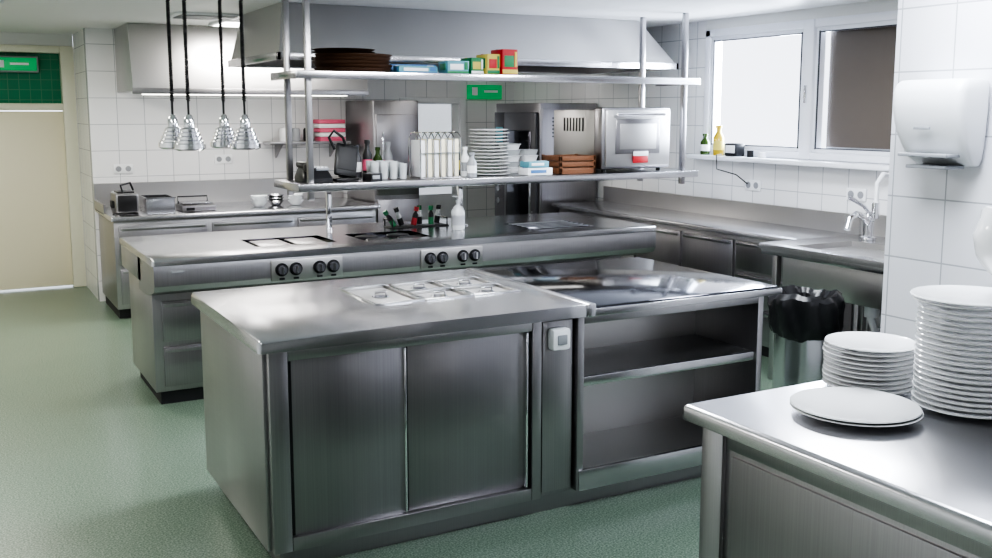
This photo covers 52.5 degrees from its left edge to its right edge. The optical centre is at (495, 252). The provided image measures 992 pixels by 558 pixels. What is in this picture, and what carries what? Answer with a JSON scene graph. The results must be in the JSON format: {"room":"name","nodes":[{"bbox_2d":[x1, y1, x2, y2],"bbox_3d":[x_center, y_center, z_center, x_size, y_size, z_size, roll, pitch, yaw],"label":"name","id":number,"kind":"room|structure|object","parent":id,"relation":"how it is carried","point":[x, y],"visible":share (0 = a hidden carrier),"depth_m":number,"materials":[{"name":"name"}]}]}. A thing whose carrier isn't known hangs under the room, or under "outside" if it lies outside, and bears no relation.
{"room":"commercial kitchen","nodes":[
{"label":"commercial kitchen","id":0,"kind":"room"},
{"bbox_2d":[0,32,72,102],"bbox_3d":[-5.530,-0.828,9.591,2.876,2.543,0.176,-4,9,-28],"label":"wall","id":1,"kind":"structure","parent":0,"point":[44,86],"depth_m":9.99,"materials":[{"name":"green tile"}]},
{"bbox_2d":[0,56,38,72],"bbox_3d":[-4.728,-1.846,9.848,0.440,0.158,0.128,-4,9,-28],"label":"exit sign","id":2,"kind":"object","parent":1,"relation":"attached to","point":[8,64],"visible":1,"depth_m":9.83,"materials":[{"name":"green plastic"}]},
{"bbox_2d":[0,44,86,289],"bbox_3d":[-4.927,-0.809,9.870,1.556,2.429,0.153,-4,9,-28],"label":"door","id":3,"kind":"structure","parent":1,"relation":"in","point":[42,230],"depth_m":10.08,"materials":[{"name":"beige paint"}]},
{"bbox_2d":[166,11,242,20],"bbox_3d":[-2.302,-1.870,7.962,0.528,0.026,0.396,-4,9,-28],"label":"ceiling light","id":4,"kind":"object","parent":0,"point":[178,14],"depth_m":7.85,"materials":[{"name":"white plastic"}]},
{"bbox_2d":[93,176,379,318],"bbox_3d":[-2.433,-0.107,9.579,2.446,1.118,1.052,-4,9,-28],"label":"countertop","id":5,"kind":"structure","parent":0,"point":[235,210],"depth_m":9.29,"materials":[{"name":"metal"}]},
{"bbox_2d":[110,182,138,213],"bbox_3d":[-3.303,-0.494,8.909,0.211,0.272,0.326,-4,9,-28],"label":"toaster","id":6,"kind":"object","parent":5,"relation":"on","point":[122,201],"visible":1,"depth_m":8.79,"materials":[{"name":"metal"}]},
{"bbox_2d":[139,194,175,212],"bbox_3d":[-3.047,-0.442,9.038,0.264,0.134,0.361,-4,9,-28],"label":"food container","id":7,"kind":"object","parent":5,"relation":"on","point":[161,203],"visible":1,"depth_m":8.90,"materials":[{"name":"silver metal"}]},
{"bbox_2d":[175,195,215,211],"bbox_3d":[-2.730,-0.449,9.136,0.299,0.121,0.317,-4,9,-28],"label":"kitchen scale","id":8,"kind":"object","parent":5,"relation":"on","point":[193,205],"visible":1,"depth_m":9.05,"materials":[{"name":"metal"}]},
{"bbox_2d":[250,195,266,206],"bbox_3d":[-2.226,-0.484,9.441,0.158,0.106,0.158,-4,9,-28],"label":"bowls","id":9,"kind":"object","parent":5,"relation":"on","point":[257,200],"visible":1,"depth_m":9.39,"materials":[{"name":"white ceramic"}]},
{"bbox_2d":[267,194,283,205],"bbox_3d":[-2.097,-0.502,9.570,0.158,0.106,0.158,-4,9,-28],"label":"bowls","id":10,"kind":"object","parent":5,"relation":"on","point":[274,199],"visible":1,"depth_m":9.52,"materials":[{"name":"metal"}]},
{"bbox_2d":[287,193,303,204],"bbox_3d":[-1.917,-0.508,9.608,0.158,0.106,0.158,-4,9,-28],"label":"bowls","id":11,"kind":"object","parent":5,"relation":"on","point":[297,198],"visible":0.99,"depth_m":9.56,"materials":[{"name":"white ceramic"}]},
{"bbox_2d":[72,28,513,300],"bbox_3d":[-2.013,-1.005,10.853,4.514,2.543,0.968,-4,9,-28],"label":"wall","id":12,"kind":"structure","parent":0,"point":[114,127],"depth_m":9.82,"materials":[{"name":"white tile"}]},
{"bbox_2d":[113,164,132,173],"bbox_3d":[-3.516,-0.791,9.483,0.176,0.088,0.018,-4,9,-28],"label":"wall socket","id":13,"kind":"object","parent":12,"relation":"attached to","point":[118,168],"visible":1,"depth_m":9.47,"materials":[{"name":"white plastic"}]},
{"bbox_2d":[214,154,232,163],"bbox_3d":[-2.690,-0.923,9.921,0.176,0.088,0.018,-4,9,-28],"label":"wall socket","id":14,"kind":"object","parent":12,"relation":"attached to","point":[218,159],"visible":1,"depth_m":9.91,"materials":[{"name":"white plastic"}]},
{"bbox_2d":[114,23,367,95],"bbox_3d":[-2.381,-1.785,9.470,2.156,0.610,0.887,-4,9,-28],"label":"extractor hood","id":15,"kind":"object","parent":12,"relation":"attached to","point":[141,52],"visible":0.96,"depth_m":8.92,"materials":[{"name":"metal"}]},
{"bbox_2d":[263,141,350,157],"bbox_3d":[-1.911,-1.044,10.179,0.836,0.167,0.273,-4,9,-28],"label":"wall shelf","id":16,"kind":"object","parent":12,"relation":"attached to","point":[278,145],"visible":0.83,"depth_m":10.08,"materials":[{"name":"metal"}]},
{"bbox_2d":[279,128,305,141],"bbox_3d":[-2.009,-1.184,10.090,0.334,0.132,0.088,-4,9,-28],"label":"jars","id":17,"kind":"object","parent":16,"relation":"on","point":[295,131],"visible":0.64,"depth_m":10.05,"materials":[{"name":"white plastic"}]},
{"bbox_2d":[313,119,344,140],"bbox_3d":[-1.703,-1.250,10.260,0.278,0.216,0.194,-4,9,-28],"label":"boxes","id":18,"kind":"object","parent":16,"relation":"on","point":[323,128],"visible":0.96,"depth_m":10.18,"materials":[{"name":"cardboard"}]},
{"bbox_2d":[399,97,465,219],"bbox_3d":[-0.705,-0.733,11.097,0.792,1.936,0.143,-4,9,-28],"label":"door","id":19,"kind":"structure","parent":12,"relation":"in","point":[435,114],"depth_m":11.09,"materials":[{"name":"white plastic"}]},
{"bbox_2d":[467,85,501,99],"bbox_3d":[-0.128,-1.787,11.199,0.422,0.158,0.048,-4,9,-28],"label":"exit sign","id":20,"kind":"object","parent":12,"relation":"attached to","point":[494,92],"visible":1,"depth_m":11.18,"materials":[{"name":"green plastic"}]},
{"bbox_2d":[0,285,771,557],"bbox_3d":[-0.317,1.146,5.001,7.744,0.088,13.640,-4,9,-28],"label":"floor","id":21,"kind":"structure","parent":0,"point":[93,464],"depth_m":4.85,"materials":[{"name":"green plastic"}]},
{"bbox_2d":[345,100,418,222],"bbox_3d":[-1.153,-0.602,10.323,0.484,1.892,0.840,-4,9,-28],"label":"refrigerator","id":22,"kind":"object","parent":21,"relation":"on","point":[379,122],"visible":0.52,"depth_m":9.95,"materials":[{"name":"metal"}]},
{"bbox_2d":[119,212,655,403],"bbox_3d":[-0.661,0.321,7.122,3.582,0.956,1.257,-4,9,-28],"label":"kitchen island","id":23,"kind":"object","parent":21,"relation":"on","point":[164,270],"visible":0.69,"depth_m":6.44,"materials":[{"name":"metal"}]},
{"bbox_2d":[382,204,448,228],"bbox_3d":[-0.602,-0.267,7.360,0.497,0.150,0.158,-4,9,-28],"label":"spice bottles","id":24,"kind":"object","parent":23,"relation":"on","point":[416,221],"visible":1,"depth_m":7.36,"materials":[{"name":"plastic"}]},
{"bbox_2d":[451,195,464,229],"bbox_3d":[-0.270,-0.287,7.156,0.098,0.245,0.098,-4,9,-28],"label":"soap bottle","id":25,"kind":"object","parent":23,"relation":"on","point":[457,213],"visible":1,"depth_m":7.12,"materials":[{"name":"white plastic"}]},
{"bbox_2d":[271,0,700,232],"bbox_3d":[0.041,-0.999,7.389,3.274,1.591,0.563,-4,9,-28],"label":"shelf rack","id":26,"kind":"object","parent":23,"relation":"on","point":[289,184],"visible":0.94,"depth_m":6.93,"materials":[{"name":"metal"}]},
{"bbox_2d":[294,161,332,182],"bbox_3d":[-1.216,-0.541,6.700,0.211,0.132,0.279,-4,9,-28],"label":"telephone","id":27,"kind":"object","parent":26,"relation":"on","point":[321,173],"visible":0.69,"depth_m":6.63,"materials":[{"name":"black plastic"}]},
{"bbox_2d":[328,129,358,180],"bbox_3d":[-1.034,-0.663,6.812,0.232,0.344,0.211,-4,9,-28],"label":"terminal","id":28,"kind":"object","parent":26,"relation":"on","point":[345,165],"visible":0.94,"depth_m":6.80,"materials":[{"name":"black plastic"}]},
{"bbox_2d":[312,48,392,71],"bbox_3d":[-0.974,-1.291,6.787,0.554,0.150,0.528,-4,9,-28],"label":"trays","id":29,"kind":"object","parent":26,"relation":"on","point":[325,59],"visible":0.9,"depth_m":6.57,"materials":[{"name":"brown wood"}]},
{"bbox_2d":[354,145,361,177],"bbox_3d":[-0.982,-0.644,7.087,0.069,0.229,0.068,-4,9,-28],"label":"condiment bottle","id":30,"kind":"object","parent":26,"relation":"on","point":[359,159],"visible":0.56,"depth_m":7.07,"materials":[{"name":"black glass"}]},
{"bbox_2d":[362,140,371,172],"bbox_3d":[-0.912,-0.667,7.122,0.069,0.264,0.068,-4,9,-28],"label":"condiment bottle","id":31,"kind":"object","parent":26,"relation":"on","point":[367,156],"visible":0.65,"depth_m":7.10,"materials":[{"name":"black glass"}]},
{"bbox_2d":[362,172,381,181],"bbox_3d":[-0.830,-0.509,6.752,0.092,0.055,0.117,-6,10,-38],"label":"card reader","id":32,"kind":"object","parent":26,"relation":"on","point":[372,176],"visible":1,"depth_m":6.71,"materials":[{"name":"black plastic"}]},
{"bbox_2d":[373,147,381,160],"bbox_3d":[-0.843,-0.646,7.163,0.069,0.211,0.068,-4,9,-28],"label":"condiment bottle","id":33,"kind":"object","parent":26,"relation":"on","point":[377,156],"visible":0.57,"depth_m":7.14,"materials":[{"name":"green glass"}]},
{"bbox_2d":[366,160,406,178],"bbox_3d":[-0.759,-0.575,6.976,0.288,0.123,0.168,-4,9,-28],"label":"glasses","id":34,"kind":"object","parent":26,"relation":"on","point":[391,169],"visible":0.82,"depth_m":6.92,"materials":[{"name":"white plastic"}]},
{"bbox_2d":[383,142,392,160],"bbox_3d":[-0.773,-0.669,7.198,0.069,0.246,0.068,-4,9,-28],"label":"condiment bottle","id":35,"kind":"object","parent":26,"relation":"on","point":[387,155],"visible":0.57,"depth_m":7.17,"materials":[{"name":"grey plastic"}]},
{"bbox_2d":[389,64,435,71],"bbox_3d":[-0.594,-1.287,7.057,0.339,0.068,0.091,-4,9,-25],"label":"box","id":36,"kind":"object","parent":26,"relation":"on","point":[391,68],"visible":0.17,"depth_m":7.00,"materials":[{"name":"blue cardboard"}]},
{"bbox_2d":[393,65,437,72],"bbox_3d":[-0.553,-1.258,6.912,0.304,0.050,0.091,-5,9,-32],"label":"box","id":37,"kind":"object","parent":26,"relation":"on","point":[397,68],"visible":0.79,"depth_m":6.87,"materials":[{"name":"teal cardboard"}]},
{"bbox_2d":[408,131,460,178],"bbox_3d":[-0.430,-0.689,7.071,0.319,0.322,0.204,-4,9,-28],"label":"rack","id":38,"kind":"object","parent":26,"relation":"on","point":[432,158],"visible":1,"depth_m":7.01,"materials":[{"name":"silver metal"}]},
{"bbox_2d":[438,61,468,73],"bbox_3d":[-0.297,-1.294,7.028,0.163,0.090,0.179,-4,9,-24],"label":"carton","id":39,"kind":"object","parent":26,"relation":"on","point":[462,67],"visible":0.91,"depth_m":6.96,"materials":[{"name":"teal cardboard"}]},
{"bbox_2d":[461,147,468,175],"bbox_3d":[-0.223,-0.657,7.241,0.069,0.211,0.068,-4,9,-28],"label":"sauce bottle","id":40,"kind":"object","parent":26,"relation":"on","point":[464,158],"visible":0.77,"depth_m":7.22,"materials":[{"name":"white plastic"}]},
{"bbox_2d":[460,58,483,73],"bbox_3d":[-0.172,-1.323,7.134,0.101,0.116,0.179,-4,9,-28],"label":"carton","id":41,"kind":"object","parent":26,"relation":"on","point":[475,64],"visible":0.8,"depth_m":7.06,"materials":[{"name":"green cardboard"}]},
{"bbox_2d":[467,152,476,177],"bbox_3d":[-0.171,-0.621,7.112,0.072,0.176,0.071,-4,9,-28],"label":"sauce bottle","id":42,"kind":"object","parent":26,"relation":"on","point":[471,163],"visible":1,"depth_m":7.09,"materials":[{"name":"grey plastic"}]},
{"bbox_2d":[476,54,499,73],"bbox_3d":[-0.058,-1.339,7.154,0.101,0.143,0.179,-4,9,-28],"label":"carton","id":43,"kind":"object","parent":26,"relation":"on","point":[491,62],"visible":0.85,"depth_m":7.08,"materials":[{"name":"yellow cardboard"}]},
{"bbox_2d":[469,129,509,174],"bbox_3d":[-0.049,-0.740,7.388,0.304,0.334,0.303,-3,9,-23],"label":"plate stack","id":44,"kind":"object","parent":26,"relation":"on","point":[488,166],"visible":0.92,"depth_m":7.34,"materials":[{"name":"white ceramic"}]},
{"bbox_2d":[491,49,517,74],"bbox_3d":[0.058,-1.362,7.194,0.128,0.178,0.179,-4,9,-28],"label":"carton","id":45,"kind":"object","parent":26,"relation":"on","point":[508,57],"visible":0.82,"depth_m":7.12,"materials":[{"name":"red cardboard"}]},
{"bbox_2d":[499,143,538,172],"bbox_3d":[0.170,-0.721,7.662,0.312,0.220,0.180,-4,9,-28],"label":"tubs","id":46,"kind":"object","parent":26,"relation":"in","point":[515,154],"visible":0.64,"depth_m":7.57,"materials":[{"name":"white plastic"}]},
{"bbox_2d":[518,167,551,175],"bbox_3d":[0.291,-0.602,7.410,0.215,0.055,0.143,-4,9,-28],"label":"pack","id":47,"kind":"object","parent":26,"relation":"on","point":[521,170],"visible":0.97,"depth_m":7.35,"materials":[{"name":"white cardboard"}]},
{"bbox_2d":[520,161,548,167],"bbox_3d":[0.283,-0.652,7.398,0.180,0.046,0.126,-5,9,-32],"label":"tissue box","id":48,"kind":"object","parent":47,"relation":"on","point":[528,164],"visible":1,"depth_m":7.34,"materials":[{"name":"teal cardboard"}]},
{"bbox_2d":[542,154,595,173],"bbox_3d":[0.553,-0.677,7.657,0.317,0.136,0.264,-4,9,-28],"label":"crate","id":49,"kind":"object","parent":26,"relation":"on","point":[567,163],"visible":0.86,"depth_m":7.55,"materials":[{"name":"brown"}]},
{"bbox_2d":[554,107,669,171],"bbox_3d":[0.926,-0.909,8.027,0.651,0.493,0.803,-4,9,-28],"label":"microwave oven","id":50,"kind":"object","parent":26,"relation":"on","point":[619,137],"visible":0.99,"depth_m":7.74,"materials":[{"name":"metal"}]},
{"bbox_2d":[191,257,781,557],"bbox_3d":[-0.014,0.629,4.880,2.598,0.969,1.175,-4,9,-28],"label":"kitchen island","id":51,"kind":"object","parent":21,"relation":"on","point":[350,415],"visible":0.98,"depth_m":4.34,"materials":[{"name":"metal"}]},
{"bbox_2d":[495,103,596,215],"bbox_3d":[0.465,-0.578,10.247,0.748,1.866,0.896,-4,9,-28],"label":"oven","id":52,"kind":"object","parent":21,"relation":"on","point":[530,125],"visible":0.41,"depth_m":9.84,"materials":[{"name":"metal"}]},
{"bbox_2d":[552,186,861,356],"bbox_3d":[1.570,0.081,8.468,0.625,1.056,3.186,-4,9,-28],"label":"countertop","id":53,"kind":"structure","parent":21,"relation":"on","point":[720,236],"depth_m":7.90,"materials":[{"name":"silver metal"}]},
{"bbox_2d":[767,285,844,388],"bbox_3d":[1.834,0.586,5.989,0.441,0.745,0.438,-4,9,-28],"label":"waste bin","id":54,"kind":"object","parent":21,"relation":"on","point":[800,319],"visible":0.75,"depth_m":5.83,"materials":[{"name":"metal"}]},
{"bbox_2d":[759,214,886,379],"bbox_3d":[2.636,0.398,6.148,1.003,1.074,1.892,-4,9,-28],"label":"sink","id":55,"kind":"object","parent":21,"relation":"on","point":[850,265],"visible":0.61,"depth_m":6.37,"materials":[{"name":"metal"}]},
{"bbox_2d":[844,172,888,240],"bbox_3d":[2.420,-0.302,6.670,0.511,0.464,0.196,-5,10,-34],"label":"sink faucet","id":56,"kind":"object","parent":55,"relation":"on","point":[869,217],"visible":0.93,"depth_m":6.65,"materials":[{"name":"silver metal"}]},
{"bbox_2d":[683,380,991,557],"bbox_3d":[1.979,1.056,1.911,1.505,0.950,3.274,-4,9,-28],"label":"countertop","id":57,"kind":"structure","parent":21,"relation":"on","point":[778,480],"depth_m":2.55,"materials":[{"name":"metal"}]},
{"bbox_2d":[789,387,923,426],"bbox_3d":[1.000,0.435,2.797,0.352,0.029,0.353,-4,9,-28],"label":"dinner plate","id":58,"kind":"object","parent":57,"relation":"on","point":[860,407],"visible":1,"depth_m":2.81,"materials":[{"name":"white ceramic"}]},
{"bbox_2d":[822,331,915,394],"bbox_3d":[1.143,0.339,3.075,0.277,0.141,0.277,-4,9,-28],"label":"plate stack","id":59,"kind":"object","parent":57,"relation":"on","point":[883,362],"visible":0.95,"depth_m":3.01,"materials":[{"name":"white ceramic"}]},
{"bbox_2d":[910,285,991,419],"bbox_3d":[1.343,0.279,2.846,0.336,0.324,0.328,-4,9,-25],"label":"plate stack","id":60,"kind":"object","parent":57,"relation":"on","point":[952,366],"visible":1,"depth_m":2.78,"materials":[{"name":"white ceramic"}]},
{"bbox_2d":[973,206,991,274],"bbox_3d":[1.444,-0.019,2.810,0.202,0.219,0.243,-4,9,-28],"label":"serving bowl","id":61,"kind":"object","parent":60,"relation":"on","point":[982,235],"visible":1,"depth_m":2.80,"materials":[{"name":"white ceramic"}]},
{"bbox_2d":[0,0,877,34],"bbox_3d":[-0.317,-1.460,4.635,7.744,0.088,13.640,-4,9,-28],"label":"ceiling","id":62,"kind":"structure","parent":0,"point":[67,17],"depth_m":7.47,"materials":[{"name":"white paint"}]},
{"bbox_2d":[158,0,181,148],"bbox_3d":[-2.069,-1.160,6.393,0.190,0.993,0.190,-4,9,-28],"label":"heat lamp","id":63,"kind":"object","parent":62,"relation":"hanging from","point":[170,135],"visible":0.94,"depth_m":6.39,"materials":[{"name":"silver metal"}]},
{"bbox_2d":[174,0,205,150],"bbox_3d":[-1.877,-1.119,6.099,0.190,0.993,0.190,-4,9,-28],"label":"heat lamp","id":64,"kind":"object","parent":62,"relation":"hanging from","point":[189,138],"visible":1,"depth_m":6.10,"materials":[{"name":"silver metal"}]},
{"bbox_2d":[210,0,234,147],"bbox_3d":[-1.784,-1.181,6.548,0.190,0.993,0.190,-4,9,-28],"label":"heat lamp","id":65,"kind":"object","parent":62,"relation":"hanging from","point":[224,134],"visible":0.95,"depth_m":6.54,"materials":[{"name":"silver metal"}]},
{"bbox_2d":[208,19,239,26],"bbox_3d":[-1.868,-1.974,8.720,1.126,0.032,0.510,-4,9,-28],"label":"ceiling light","id":66,"kind":"object","parent":62,"relation":"attached to","point":[231,23],"depth_m":8.47,"materials":[{"name":"white plastic"}]},
{"bbox_2d":[230,0,260,149],"bbox_3d":[-1.576,-1.141,6.263,0.190,0.993,0.190,-4,9,-28],"label":"heat lamp","id":67,"kind":"object","parent":62,"relation":"hanging from","point":[245,138],"visible":1,"depth_m":6.26,"materials":[{"name":"silver metal"}]},
{"bbox_2d":[228,2,677,74],"bbox_3d":[-0.301,-1.722,8.279,3.476,0.403,1.364,-4,9,-28],"label":"extractor hood","id":68,"kind":"object","parent":62,"relation":"attached to","point":[544,44],"visible":0.91,"depth_m":7.65,"materials":[{"name":"metal"}]},
{"bbox_2d":[514,0,897,331],"bbox_3d":[2.026,-0.658,8.383,0.176,2.543,7.498,-4,9,-28],"label":"wall","id":69,"kind":"structure","parent":0,"point":[807,187],"depth_m":8.57,"materials":[{"name":"white tile"}]},
{"bbox_2d":[716,154,747,183],"bbox_3d":[1.926,-0.682,8.197,0.266,0.240,0.067,3,9,22],"label":"power cord","id":70,"kind":"object","parent":69,"relation":"attached to","point":[716,154],"visible":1,"depth_m":8.20,"materials":[{"name":"black plastic"}]},
{"bbox_2d":[745,179,760,190],"bbox_3d":[2.071,-0.544,8.110,0.019,0.088,0.176,-4,9,-28],"label":"wall socket","id":71,"kind":"object","parent":69,"relation":"attached to","point":[753,185],"depth_m":8.10,"materials":[{"name":"white plastic"}]},
{"bbox_2d":[687,154,888,170],"bbox_3d":[2.418,-0.641,7.305,0.136,0.038,3.045,-4,9,-28],"label":"trim","id":72,"kind":"structure","parent":69,"relation":"attached to","point":[830,164],"depth_m":7.49,"materials":[{"name":"white"}]},
{"bbox_2d":[700,133,709,154],"bbox_3d":[1.762,-0.914,8.464,0.081,0.176,0.080,-4,9,-28],"label":"bottle","id":73,"kind":"object","parent":72,"relation":"on","point":[705,143],"visible":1,"depth_m":8.44,"materials":[{"name":"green glass"}]},
{"bbox_2d":[713,125,723,155],"bbox_3d":[1.843,-0.929,8.314,0.090,0.246,0.088,-4,9,-28],"label":"oil bottle","id":74,"kind":"object","parent":72,"relation":"on","point":[718,139],"visible":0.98,"depth_m":8.29,"materials":[{"name":"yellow glass"}]},
{"bbox_2d":[725,143,743,156],"bbox_3d":[1.936,-0.837,8.166,0.095,0.106,0.141,-4,9,-28],"label":"clock","id":75,"kind":"object","parent":72,"relation":"on","point":[731,149],"visible":1,"depth_m":8.12,"materials":[{"name":"black plastic"}]},
{"bbox_2d":[747,150,765,157],"bbox_3d":[2.057,-0.778,7.940,0.062,0.053,0.188,-4,9,-28],"label":"cups","id":76,"kind":"object","parent":72,"relation":"on","point":[750,153],"visible":1,"depth_m":7.97,"materials":[{"name":"white ceramic"}]},
{"bbox_2d":[703,10,897,163],"bbox_3d":[2.511,-1.183,7.281,0.128,1.038,2.957,-4,9,-28],"label":"window","id":77,"kind":"structure","parent":69,"relation":"in","point":[813,31],"depth_m":7.53,"materials":[{"name":"white plastic"},{"name":"clear glass"}]},
{"bbox_2d":[826,26,896,150],"bbox_3d":[2.862,-1.126,6.814,0.032,0.913,1.619,-4,9,-28],"label":"window blind","id":78,"kind":"object","parent":77,"relation":"attached to","point":[862,61],"visible":0.2,"depth_m":7.22,"materials":[{"name":"grey fabric"}]},
{"bbox_2d":[846,188,866,201],"bbox_3d":[2.578,-0.415,7.193,0.019,0.088,0.176,-4,9,-28],"label":"wall socket","id":79,"kind":"object","parent":69,"relation":"attached to","point":[859,194],"depth_m":7.17,"materials":[{"name":"white plastic"}]},
{"bbox_2d":[880,0,991,340],"bbox_3d":[3.929,0.170,2.492,2.552,2.543,5.091,-4,9,-28],"label":"wall","id":80,"kind":"structure","parent":0,"point":[933,215],"depth_m":3.87,"materials":[{"name":"white tile"}]},
{"bbox_2d":[893,78,988,169],"bbox_3d":[1.644,-0.478,3.739,0.183,0.328,0.313,-4,9,-28],"label":"paper towel dispenser","id":81,"kind":"object","parent":80,"relation":"attached to","point":[940,124],"visible":1,"depth_m":3.66,"materials":[{"name":"white plastic"}]}
]}

